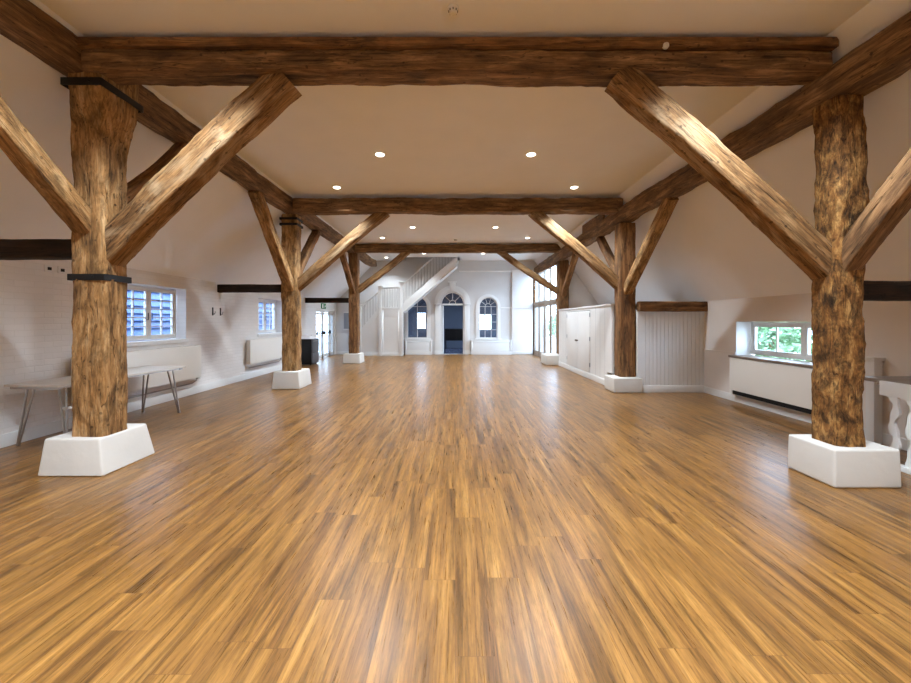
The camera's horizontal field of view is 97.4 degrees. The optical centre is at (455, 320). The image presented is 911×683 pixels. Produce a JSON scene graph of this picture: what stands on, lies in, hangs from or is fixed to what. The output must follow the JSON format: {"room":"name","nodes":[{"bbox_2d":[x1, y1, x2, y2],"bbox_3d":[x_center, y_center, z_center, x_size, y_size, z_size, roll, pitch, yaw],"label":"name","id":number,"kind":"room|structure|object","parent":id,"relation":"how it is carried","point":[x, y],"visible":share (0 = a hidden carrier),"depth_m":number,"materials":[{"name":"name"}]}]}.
{"room":"community hall","nodes":[
{"label":"community hall","id":0,"kind":"room"},
{"bbox_2d":[0,260,335,434],"bbox_3d":[-5.350,0.285,6.350,0.300,2.330,22.300,0,0,0],"label":"wall","id":1,"kind":"structure","parent":0,"point":[36,305],"depth_m":5.31,"materials":[{"name":"paint"}]},
{"bbox_2d":[44,264,51,271],"bbox_3d":[-5.189,-0.670,5.100,0.022,0.090,0.090,0,0,0],"label":"wall socket","id":2,"kind":"object","parent":1,"relation":"attached to","point":[47,268],"visible":1,"depth_m":5.09,"materials":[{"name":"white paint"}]},
{"bbox_2d":[58,266,64,273],"bbox_3d":[-5.189,-0.670,5.270,0.022,0.090,0.090,0,0,0],"label":"wall socket","id":3,"kind":"object","parent":1,"relation":"attached to","point":[61,270],"visible":1,"depth_m":5.27,"materials":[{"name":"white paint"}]},
{"bbox_2d":[71,345,200,403],"bbox_3d":[-5.125,0.849,6.675,0.150,0.746,2.650,0,0,0],"label":"radiator","id":4,"kind":"object","parent":1,"relation":"attached to","point":[188,356],"visible":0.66,"depth_m":6.94,"materials":[{"name":"metal"}]},
{"bbox_2d":[127,345,196,351],"bbox_3d":[-5.100,0.478,6.640,0.080,0.005,2.480,0,0,0],"label":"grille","id":5,"kind":"object","parent":4,"relation":"attached to","point":[192,346],"depth_m":7.01,"materials":[{"name":"paint"}]},
{"bbox_2d":[0,365,281,447],"bbox_3d":[-5.189,1.375,5.150,0.022,0.150,19.500,0,0,0],"label":"baseboard","id":6,"kind":"structure","parent":1,"relation":"attached to","point":[7,439],"depth_m":6.70,"materials":[{"name":"white paint"}]},
{"bbox_2d":[127,284,188,346],"bbox_3d":[-5.295,-0.097,7.000,0.250,1.014,1.500,0,0,0],"label":"window","id":7,"kind":"structure","parent":1,"relation":"in","point":[136,340],"depth_m":7.01,"materials":[{"name":"white paint"}]},
{"bbox_2d":[247,337,281,367],"bbox_3d":[-5.125,0.824,10.825,0.150,0.716,1.950,0,0,0],"label":"radiator","id":8,"kind":"object","parent":1,"relation":"attached to","point":[264,349],"visible":0.95,"depth_m":10.53,"materials":[{"name":"metal"}]},
{"bbox_2d":[257,299,281,336],"bbox_3d":[-5.295,-0.097,11.275,0.250,1.014,1.550,0,0,0],"label":"window","id":9,"kind":"structure","parent":1,"relation":"in","point":[264,332],"depth_m":11.28,"materials":[{"name":"white paint"}]},
{"bbox_2d":[316,310,333,357],"bbox_3d":[-5.252,0.520,16.100,0.156,1.860,2.320,0,0,0],"label":"door","id":10,"kind":"structure","parent":1,"relation":"in","point":[330,314],"depth_m":16.39,"materials":[{"name":"white paint"}]},
{"bbox_2d":[331,313,332,354],"bbox_3d":[-5.280,0.555,16.975,0.050,1.770,0.440,0,0,0],"label":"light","id":11,"kind":"object","parent":10,"relation":"attached to","point":[331,313],"depth_m":17.04,"materials":[{"name":"glass"}]},
{"bbox_2d":[0,0,376,297],"bbox_3d":[-4.356,-1.760,6.350,1.871,1.880,22.300,0,0,0],"label":"ceiling","id":12,"kind":"structure","parent":0,"point":[217,235],"depth_m":6.32,"materials":[{"name":"paint"}]},
{"bbox_2d":[0,0,83,76],"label":"plate","id":13,"kind":"object","parent":12,"relation":"on","point":[36,31],"depth_m":3.35,"materials":[{"name":"brown wood"}]},
{"bbox_2d":[220,155,294,213],"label":"plate","id":14,"kind":"object","parent":12,"relation":"on","point":[236,168],"depth_m":6.92,"materials":[{"name":"brown wood"}]},
{"bbox_2d":[299,215,343,244],"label":"plate","id":15,"kind":"object","parent":12,"relation":"on","point":[312,222],"depth_m":10.32,"materials":[{"name":"brown wood"}]},
{"bbox_2d":[404,257,459,260],"bbox_3d":[-1.025,-3.340,17.000,2.650,1.420,1.400,0,0,0],"label":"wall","id":16,"kind":"structure","parent":0,"point":[406,257],"depth_m":17.42,"materials":[{"name":"white paint"}]},
{"bbox_2d":[336,258,546,353],"bbox_3d":[-0.750,-0.640,17.525,9.500,4.180,0.250,0,0,0],"label":"wall","id":17,"kind":"structure","parent":0,"point":[476,285],"depth_m":17.40,"materials":[{"name":"white paint"}]},
{"bbox_2d":[343,312,348,329],"bbox_3d":[-4.600,-0.005,17.379,0.540,0.790,0.038,0,0,0],"label":"notice board","id":18,"kind":"object","parent":17,"relation":"attached to","point":[346,314],"visible":0.44,"depth_m":17.37,"materials":[{"name":"white paint"}]},
{"bbox_2d":[403,294,430,339],"bbox_3d":[-1.665,-0.195,17.405,1.220,2.010,0.210,0,0,0],"label":"window","id":19,"kind":"structure","parent":17,"relation":"in","point":[424,298],"depth_m":17.35,"materials":[{"name":"white paint"}]},
{"bbox_2d":[336,351,532,354],"bbox_3d":[-0.930,1.380,17.341,8.541,0.140,0.034,0,0,1],"label":"baseboard","id":20,"kind":"structure","parent":17,"relation":"attached to","point":[337,352],"depth_m":17.28,"materials":[{"name":"white paint"}]},
{"bbox_2d":[434,281,470,353],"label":"door frame","id":21,"kind":"structure","parent":17,"relation":"in","point":[439,309],"depth_m":17.35,"materials":[{"name":"white paint"}]},
{"bbox_2d":[475,294,501,339],"bbox_3d":[1.425,-0.175,17.405,1.140,1.970,0.210,0,0,0],"label":"window","id":22,"kind":"structure","parent":17,"relation":"in","point":[498,306],"depth_m":17.35,"materials":[{"name":"white paint"}]},
{"bbox_2d":[459,270,532,271],"bbox_3d":[1.750,-2.170,17.332,3.200,0.080,0.135,0,0,0],"label":"trim","id":23,"kind":"structure","parent":17,"relation":"attached to","point":[512,270],"depth_m":17.36,"materials":[{"name":"white paint"}]},
{"bbox_2d":[501,307,532,307],"bbox_3d":[2.660,-0.575,17.340,1.360,0.050,0.120,0,0,0],"label":"trim","id":24,"kind":"structure","parent":17,"relation":"attached to","point":[501,307],"depth_m":17.28,"materials":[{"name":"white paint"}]},
{"bbox_2d":[512,272,532,350],"bbox_3d":[2.895,-0.350,17.350,0.890,3.600,0.100,0,0,0],"label":"window","id":25,"kind":"structure","parent":17,"relation":"attached to","point":[522,284],"depth_m":17.30,"materials":[{"name":"white glass"}]},
{"bbox_2d":[533,263,557,356],"bbox_3d":[3.495,-0.300,15.685,0.184,3.500,3.413,0,0,-3],"label":"window","id":26,"kind":"structure","parent":17,"relation":"in","point":[550,302],"depth_m":15.63,"materials":[{"name":"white wood"}]},
{"bbox_2d":[408,293,495,347],"bbox_3d":[-0.400,-0.150,21.700,7.600,3.200,0.200,0,0,0],"label":"wall","id":27,"kind":"structure","parent":0,"point":[453,314],"depth_m":21.60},
{"bbox_2d":[418,313,425,328],"bbox_3d":[-1.850,-0.010,21.675,0.500,0.880,0.050,0,0,0],"label":"window","id":28,"kind":"structure","parent":27,"relation":"in","point":[421,313],"depth_m":21.65,"materials":[{"name":"white paint"}]},
{"bbox_2d":[0,348,910,682],"bbox_3d":[-0.075,1.510,8.450,11.050,0.120,26.700,0,0,0],"label":"floor","id":29,"kind":"structure","parent":0,"point":[434,518],"depth_m":2.59,"materials":[{"name":"brown wood"}]},
{"bbox_2d":[4,366,185,445],"bbox_3d":[-4.721,1.086,5.479,0.660,0.728,1.960,0,0,3],"label":"folding table","id":30,"kind":"object","parent":29,"relation":"on","point":[59,383],"visible":0.85,"depth_m":4.67,"materials":[{"name":"grey laminate"}]},
{"bbox_2d":[38,423,154,475],"bbox_3d":[-3.591,1.280,4.051,0.615,0.340,0.655,0,0,0],"label":"plinth","id":31,"kind":"object","parent":29,"relation":"on","point":[64,454],"visible":0.85,"depth_m":3.77,"materials":[{"name":"paint"}]},
{"bbox_2d":[60,72,143,436],"bbox_3d":[-3.497,-0.695,3.943,0.442,3.610,0.526,0,0,0],"label":"timber post","id":32,"kind":"object","parent":29,"relation":"on","point":[103,112],"visible":0.85,"depth_m":3.83,"materials":[{"name":"brown wood"}]},
{"bbox_2d":[0,239,71,259],"bbox_3d":[-4.430,-0.705,3.950,1.540,0.196,0.166,0,0,0],"label":"rail","id":33,"kind":"object","parent":32,"relation":"attached to","point":[10,249],"visible":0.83,"depth_m":3.87,"materials":[{"name":"black wood"}]},
{"bbox_2d":[0,96,90,233],"bbox_3d":[-3.583,-1.573,3.147,0.190,1.593,1.782,0,0,-1],"label":"brace","id":34,"kind":"object","parent":32,"relation":"attached to","point":[16,141],"visible":0.91,"depth_m":3.42,"materials":[{"name":"brown wood"}]},
{"bbox_2d":[127,142,186,203],"bbox_3d":[-3.577,-1.736,4.664,0.157,1.234,1.268,0,0,0],"label":"brace","id":35,"kind":"object","parent":32,"relation":"attached to","point":[135,185],"visible":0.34,"depth_m":4.66,"materials":[{"name":"brown wood"}]},
{"bbox_2d":[105,73,301,266],"bbox_3d":[-2.536,-1.480,3.905,2.069,1.881,0.258,0,0,5],"label":"brace","id":36,"kind":"object","parent":32,"relation":"attached to","point":[251,112],"visible":0.99,"depth_m":3.81,"materials":[{"name":"brown wood"}]},
{"bbox_2d":[77,37,838,86],"bbox_3d":[0.020,-2.434,3.797,6.920,0.292,0.338,0,0,0],"label":"tie beam","id":37,"kind":"structure","parent":32,"relation":"on","point":[166,61],"depth_m":3.66,"materials":[{"name":"brown wood"}]},
{"bbox_2d":[662,42,668,49],"bbox_3d":[1.910,-2.500,3.627,0.056,0.056,0.036,0,0,0],"label":"ceiling sensor","id":38,"kind":"object","parent":37,"relation":"attached to","point":[666,44],"visible":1,"depth_m":3.62,"materials":[{"name":"white paint"}]},
{"bbox_2d":[279,214,302,370],"bbox_3d":[-3.600,-0.615,8.775,0.386,3.390,0.378,0,0,0],"label":"timber post","id":39,"kind":"object","parent":29,"relation":"on","point":[291,225],"visible":0.91,"depth_m":8.63,"materials":[{"name":"brown wood"}]},
{"bbox_2d":[217,284,280,292],"bbox_3d":[-4.460,-0.714,8.799,1.480,0.183,0.157,0,0,0],"label":"rail","id":40,"kind":"object","parent":39,"relation":"attached to","point":[221,288],"visible":0.91,"depth_m":8.72,"materials":[{"name":"black wood"}]},
{"bbox_2d":[247,191,293,291],"bbox_3d":[-3.577,-1.473,7.931,0.210,1.832,1.804,0,0,0],"label":"brace","id":41,"kind":"object","parent":39,"relation":"attached to","point":[261,209],"visible":0.98,"depth_m":7.71,"materials":[{"name":"brown wood"}]},
{"bbox_2d":[300,230,320,273],"bbox_3d":[-3.576,-1.659,9.624,0.194,1.452,1.481,0,0,1],"label":"brace","id":42,"kind":"object","parent":39,"relation":"attached to","point":[306,252],"visible":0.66,"depth_m":9.64,"materials":[{"name":"brown wood"}]},
{"bbox_2d":[298,213,389,290],"bbox_3d":[-2.500,-1.534,8.657,2.202,1.765,0.212,0,0,9],"label":"brace","id":43,"kind":"object","parent":39,"relation":"attached to","point":[375,219],"visible":0.95,"depth_m":8.58,"materials":[{"name":"brown wood"}]},
{"bbox_2d":[272,368,311,388],"bbox_3d":[-3.600,1.265,8.835,0.596,0.370,0.726,0,0,0],"label":"plinth","id":44,"kind":"object","parent":29,"relation":"on","point":[299,379],"visible":0.88,"depth_m":8.49,"materials":[{"name":"paint"}]},
{"bbox_2d":[301,338,318,364],"bbox_3d":[-4.900,1.020,13.350,0.520,0.860,0.600,0,0,0],"label":"fridge","id":45,"kind":"object","parent":29,"relation":"on","point":[309,347],"visible":0.86,"depth_m":13.05,"materials":[{"name":"grey metal"}]},
{"bbox_2d":[301,334,314,338],"bbox_3d":[-4.930,0.515,13.350,0.420,0.149,0.540,0,0,0],"label":"folded cloth","id":46,"kind":"object","parent":45,"relation":"on","point":[305,336],"visible":0.97,"depth_m":13.18,"materials":[{"name":"white fabric"}]},
{"bbox_2d":[343,353,363,363],"bbox_3d":[-3.540,1.285,13.925,0.597,0.330,0.647,0,0,0],"label":"plinth","id":47,"kind":"object","parent":29,"relation":"on","point":[348,358],"visible":1,"depth_m":13.61,"materials":[{"name":"paint"}]},
{"bbox_2d":[348,253,359,353],"bbox_3d":[-3.520,-0.615,13.899,0.355,3.470,0.339,0,0,0],"label":"timber post","id":48,"kind":"object","parent":29,"relation":"on","point":[353,258],"visible":0.87,"depth_m":13.74,"materials":[{"name":"brown wood"}]},
{"bbox_2d":[305,298,348,302],"bbox_3d":[-4.420,-0.716,13.900,1.560,0.181,0.156,0,0,0],"label":"rail","id":49,"kind":"object","parent":48,"relation":"attached to","point":[307,300],"visible":0.95,"depth_m":13.82,"materials":[{"name":"black wood"}]},
{"bbox_2d":[340,253,354,293],"bbox_3d":[-3.546,-1.623,13.091,0.178,1.509,1.692,0,0,1],"label":"brace","id":50,"kind":"object","parent":48,"relation":"attached to","point":[343,258],"visible":0.81,"depth_m":13.07,"materials":[{"name":"brown wood"}]},
{"bbox_2d":[358,252,409,292],"bbox_3d":[-2.552,-1.692,13.770,2.004,1.538,0.204,0,0,9],"label":"brace","id":51,"kind":"object","parent":48,"relation":"attached to","point":[388,267],"visible":0.94,"depth_m":13.68,"materials":[{"name":"brown wood"}]},
{"bbox_2d":[355,244,560,253],"bbox_3d":[0.110,-2.461,13.619,7.020,0.311,0.303,0,0,0],"label":"tie beam","id":52,"kind":"structure","parent":48,"relation":"on","point":[359,248],"depth_m":13.49,"materials":[{"name":"brown wood"}]},
{"bbox_2d":[360,257,458,355],"bbox_3d":[-1.840,-1.184,16.962,4.440,5.268,0.865,0,0,0],"label":"staircase","id":53,"kind":"structure","parent":29,"relation":"on","point":[382,334],"depth_m":16.60,"materials":[{"name":"white paint"}]},
{"bbox_2d":[404,340,431,354],"bbox_3d":[-1.600,1.135,17.288,1.200,0.630,0.215,0,0,0],"label":"radiator cover","id":54,"kind":"object","parent":29,"relation":"on","point":[412,347],"visible":1,"depth_m":17.19,"materials":[{"name":"white paint"}]},
{"bbox_2d":[445,329,462,348],"bbox_3d":[0.035,0.925,20.650,1.210,1.050,0.540,0,0,0],"label":"sideboard","id":55,"kind":"object","parent":29,"relation":"on","point":[450,334],"visible":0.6,"depth_m":20.39,"materials":[{"name":"black wood"}]},
{"bbox_2d":[470,340,511,354],"bbox_3d":[1.540,1.135,17.288,1.800,0.630,0.215,0,0,0],"label":"radiator cover","id":56,"kind":"object","parent":29,"relation":"on","point":[478,347],"visible":1,"depth_m":17.19,"materials":[{"name":"white paint"}]},
{"bbox_2d":[470,340,511,340],"bbox_3d":[1.540,0.835,17.288,1.800,0.030,0.215,0,0,0],"label":"shelf","id":57,"kind":"object","parent":56,"relation":"attached to","point":[470,340],"depth_m":17.18,"materials":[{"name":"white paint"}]},
{"bbox_2d":[541,353,558,364],"bbox_3d":[3.415,1.290,13.550,0.869,0.320,0.899,0,0,0],"label":"plinth","id":58,"kind":"object","parent":29,"relation":"on","point":[546,358],"visible":0.45,"depth_m":13.11,"materials":[{"name":"paint"}]},
{"bbox_2d":[557,260,568,353],"bbox_3d":[3.699,-0.470,13.749,0.354,3.200,0.341,0,0,0],"label":"timber post","id":59,"kind":"object","parent":29,"relation":"on","point":[562,266],"visible":0.52,"depth_m":13.59,"materials":[{"name":"brown wood"}]},
{"bbox_2d":[497,253,558,294],"bbox_3d":[2.555,-1.665,13.700,2.326,1.642,0.200,0,0,-4],"label":"brace","id":60,"kind":"object","parent":59,"relation":"attached to","point":[506,256],"visible":0.95,"depth_m":13.62,"materials":[{"name":"brown wood"}]},
{"bbox_2d":[561,253,578,295],"bbox_3d":[3.645,-1.451,12.810,0.184,1.343,1.919,0,0,3],"label":"brace","id":61,"kind":"object","parent":59,"relation":"attached to","point":[574,259],"visible":0.92,"depth_m":12.68,"materials":[{"name":"brown wood"}]},
{"bbox_2d":[558,304,636,384],"bbox_3d":[4.148,0.537,10.790,1.704,1.825,4.420,0,0,0],"label":"tall cabinet","id":62,"kind":"object","parent":29,"relation":"on","point":[586,334],"visible":0.93,"depth_m":10.07,"materials":[{"name":"white paint"}]},
{"bbox_2d":[604,375,642,392],"bbox_3d":[3.480,1.300,8.315,0.580,0.300,0.530,0,0,0],"label":"plinth","id":63,"kind":"object","parent":29,"relation":"on","point":[613,383],"visible":0.86,"depth_m":8.05,"materials":[{"name":"paint"}]},
{"bbox_2d":[614,223,635,376],"bbox_3d":[3.548,-0.435,8.383,0.354,3.170,0.333,0,0,0],"label":"timber post","id":64,"kind":"object","parent":29,"relation":"on","point":[625,233],"visible":0.9,"depth_m":8.22,"materials":[{"name":"brown wood"}]},
{"bbox_2d":[528,212,617,288],"bbox_3d":[2.558,-1.514,8.435,2.030,1.794,0.212,0,0,1],"label":"brace","id":65,"kind":"object","parent":64,"relation":"attached to","point":[597,265],"visible":0.97,"depth_m":8.34,"materials":[{"name":"brown wood"}]},
{"bbox_2d":[596,236,614,271],"bbox_3d":[3.558,-1.472,9.199,0.172,1.277,1.413,0,0,0],"label":"brace","id":66,"kind":"object","parent":64,"relation":"attached to","point":[604,247],"visible":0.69,"depth_m":9.33,"materials":[{"name":"brown wood"}]},
{"bbox_2d":[624,197,678,294],"bbox_3d":[3.561,-1.289,7.489,0.197,1.662,1.906,0,0,-1],"label":"brace","id":67,"kind":"object","parent":64,"relation":"attached to","point":[666,208],"visible":0.93,"depth_m":7.25,"materials":[{"name":"brown wood"}]},
{"bbox_2d":[811,94,869,446],"bbox_3d":[3.537,-0.453,3.697,0.315,3.135,0.341,1,0,0],"label":"timber post","id":68,"kind":"object","parent":29,"relation":"on","point":[841,193],"visible":0.91,"depth_m":3.57,"materials":[{"name":"brown wood"}]},
{"bbox_2d":[605,68,831,279],"bbox_3d":[2.541,-1.359,3.756,2.216,2.083,0.245,0,0,1],"label":"brace","id":69,"kind":"object","parent":68,"relation":"attached to","point":[632,90],"visible":0.98,"depth_m":3.67,"materials":[{"name":"brown wood"}]},
{"bbox_2d":[842,148,910,271],"bbox_3d":[3.569,-1.237,2.987,0.203,1.709,1.536,0,0,-2],"label":"brace","id":70,"kind":"object","parent":68,"relation":"attached to","point":[891,202],"visible":0.94,"depth_m":3.29,"materials":[{"name":"brown wood"}]},
{"bbox_2d":[788,434,900,487],"bbox_3d":[3.575,1.282,3.710,0.589,0.335,0.499,0,0,0],"label":"plinth","id":71,"kind":"object","parent":29,"relation":"on","point":[875,465],"visible":0.88,"depth_m":3.46,"materials":[{"name":"paint"}]},
{"bbox_2d":[865,357,885,443],"bbox_3d":[4.978,0.940,4.760,0.135,1.020,0.140,0,0,0],"label":"newel post","id":72,"kind":"object","parent":29,"relation":"on","point":[874,365],"visible":0.76,"depth_m":4.71,"materials":[{"name":"white paint"}]},
{"bbox_2d":[864,376,910,474],"bbox_3d":[4.657,1.028,3.360,0.755,0.845,2.120,0,0,0],"label":"balustrade","id":73,"kind":"object","parent":29,"relation":"on","point":[896,388],"depth_m":3.91,"materials":[{"name":"white paint"}]},
{"bbox_2d":[39,0,871,260],"bbox_3d":[0.000,-2.690,6.400,6.840,0.120,22.400,0,0,0],"label":"ceiling","id":74,"kind":"structure","parent":0,"point":[463,140],"depth_m":5.00,"materials":[{"name":"paint"}]},
{"bbox_2d":[137,85,200,143],"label":"plate","id":75,"kind":"object","parent":74,"relation":"on","point":[158,116],"depth_m":4.76,"materials":[{"name":"brown wood"}]},
{"bbox_2d":[374,152,385,156],"bbox_3d":[-1.190,-2.616,6.300,0.184,0.028,0.184,0,0,0],"label":"recessed light","id":76,"kind":"object","parent":74,"relation":"in","point":[379,154],"visible":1,"depth_m":6.26,"materials":[{"name":"white paint"}]},
{"bbox_2d":[447,3,458,15],"bbox_3d":[-0.020,-2.605,3.360,0.100,0.050,0.100,0,0,0],"label":"smoke detector","id":77,"kind":"object","parent":74,"relation":"attached to","point":[453,9],"visible":1,"depth_m":3.33,"materials":[{"name":"white paint"}]},
{"bbox_2d":[525,152,536,156],"bbox_3d":[1.190,-2.616,6.300,0.184,0.028,0.184,0,0,0],"label":"recessed light","id":78,"kind":"object","parent":74,"relation":"in","point":[528,154],"visible":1,"depth_m":6.26,"materials":[{"name":"white"}]},
{"bbox_2d":[534,253,553,264],"bbox_3d":[3.641,-2.410,15.695,0.441,0.558,3.610,0,0,0],"label":"ceiling","id":79,"kind":"structure","parent":0,"point":[543,256],"depth_m":16.00,"materials":[{"name":"paint"}]},
{"bbox_2d":[565,259,598,307],"bbox_3d":[4.395,-0.382,13.820,1.350,3.664,0.120,0,0,0],"label":"wall","id":80,"kind":"structure","parent":0,"point":[579,295],"depth_m":13.76,"materials":[{"name":"white paint"}]},
{"bbox_2d":[636,310,703,385],"bbox_3d":[4.401,0.610,8.155,1.402,1.680,0.070,0,0,0],"label":"wall","id":81,"kind":"structure","parent":0,"point":[669,345],"depth_m":8.12,"materials":[{"name":"white paint"}]},
{"bbox_2d":[637,301,707,311],"bbox_3d":[4.375,-0.294,8.088,1.350,0.211,0.160,0,0,0],"label":"rail","id":82,"kind":"object","parent":81,"relation":"on","point":[645,306],"visible":1,"depth_m":8.02,"materials":[{"name":"brown wood"}]},
{"bbox_2d":[643,386,703,392],"bbox_3d":[4.410,1.380,8.107,1.240,0.140,0.025,0,0,0],"label":"baseboard","id":83,"kind":"structure","parent":81,"relation":"attached to","point":[646,389],"depth_m":8.10,"materials":[{"name":"white paint"}]},
{"bbox_2d":[556,0,910,304],"bbox_3d":[4.285,-1.530,4.545,1.731,2.319,18.690,0,0,0],"label":"ceiling","id":84,"kind":"structure","parent":0,"point":[707,249],"depth_m":5.79,"materials":[{"name":"paint"}]},
{"bbox_2d":[576,164,706,246],"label":"plate","id":85,"kind":"object","parent":84,"relation":"attached to","point":[685,179],"depth_m":7.09,"materials":[{"name":"brown wood"}]},
{"bbox_2d":[293,197,622,214],"bbox_3d":[0.050,-2.422,8.454,6.860,0.334,0.320,0,0,0],"label":"tie beam","id":86,"kind":"structure","parent":85,"relation":"attached to","point":[392,205],"depth_m":8.32,"materials":[{"name":"brown wood"}]},
{"bbox_2d":[582,215,604,234],"bbox_3d":[3.395,-2.407,9.900,0.047,0.247,1.500,0,1,0],"label":"board","id":87,"kind":"object","parent":85,"relation":"attached to","point":[596,220],"visible":0.84,"depth_m":9.85,"materials":[{"name":"brown wood"}]},
{"bbox_2d":[720,11,910,160],"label":"ceiling beam","id":88,"kind":"structure","parent":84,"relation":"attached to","point":[881,58],"depth_m":3.61,"materials":[{"name":"brown wood"}]},
{"bbox_2d":[614,293,910,439],"bbox_3d":[5.220,0.500,4.545,0.340,1.900,18.690,0,0,0],"label":"wall","id":89,"kind":"structure","parent":0,"point":[887,324],"depth_m":4.94,"materials":[{"name":"beige paint"}]},
{"bbox_2d":[704,349,735,391],"bbox_3d":[5.040,0.943,7.655,0.025,0.755,0.910,0,0,0],"label":"wall panel","id":90,"kind":"object","parent":89,"relation":"attached to","point":[716,362],"depth_m":7.69,"materials":[{"name":"beige paint"}]},
{"bbox_2d":[728,322,812,367],"bbox_3d":[5.140,0.330,6.095,0.440,0.640,2.250,0,0,0],"label":"window","id":91,"kind":"structure","parent":89,"relation":"in","point":[746,332],"depth_m":6.62,"materials":[{"name":"white paint"}]},
{"bbox_2d":[729,358,812,413],"bbox_3d":[4.984,0.980,6.175,0.107,0.640,2.050,0,0,0],"label":"heater casing","id":92,"kind":"object","parent":89,"relation":"attached to","point":[787,386],"visible":0.52,"depth_m":6.20,"materials":[{"name":"paint"}]},
{"bbox_2d":[704,386,909,450],"bbox_3d":[5.039,1.385,1.755,0.022,0.130,12.710,0,0,0],"label":"baseboard","id":93,"kind":"structure","parent":89,"relation":"attached to","point":[887,439],"depth_m":6.28,"materials":[{"name":"white paint"}]},
{"bbox_2d":[863,281,910,300],"bbox_3d":[4.375,-0.278,3.722,1.350,0.188,0.166,0,0,0],"label":"rail","id":94,"kind":"object","parent":89,"relation":"attached to","point":[873,290],"visible":0.77,"depth_m":3.64,"materials":[{"name":"black wood"}]},
{"label":"outside","id":95,"kind":"structure","parent":0,"visible":0},
{"bbox_2d":[316,335,811,359],"bbox_3d":[5.000,1.770,12.500,70.000,0.360,65.000,0,0,0],"label":"ground","id":96,"kind":"structure","parent":95,"point":[554,338],"depth_m":27.07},
{"bbox_2d":[127,290,271,341],"bbox_3d":[-8.100,-0.190,10.600,2.900,3.560,13.200,0,0,0],"label":"outbuilding","id":97,"kind":"structure","parent":96,"relation":"on","point":[137,294],"depth_m":9.12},
{"bbox_2d":[547,314,555,337],"bbox_3d":[9.507,0.254,31.126,5.260,2.726,5.355,0,0,0],"label":"shrub","id":98,"kind":"object","parent":96,"relation":"on","point":[553,316],"visible":0.07,"depth_m":30.48,"materials":[{"name":"green plant"}]},
{"bbox_2d":[756,327,811,361],"bbox_3d":[7.641,0.684,8.896,2.350,1.871,5.600,0,0,0],"label":"shrub","id":99,"kind":"object","parent":96,"relation":"on","point":[789,338],"visible":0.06,"depth_m":8.49,"materials":[{"name":"green plant"}]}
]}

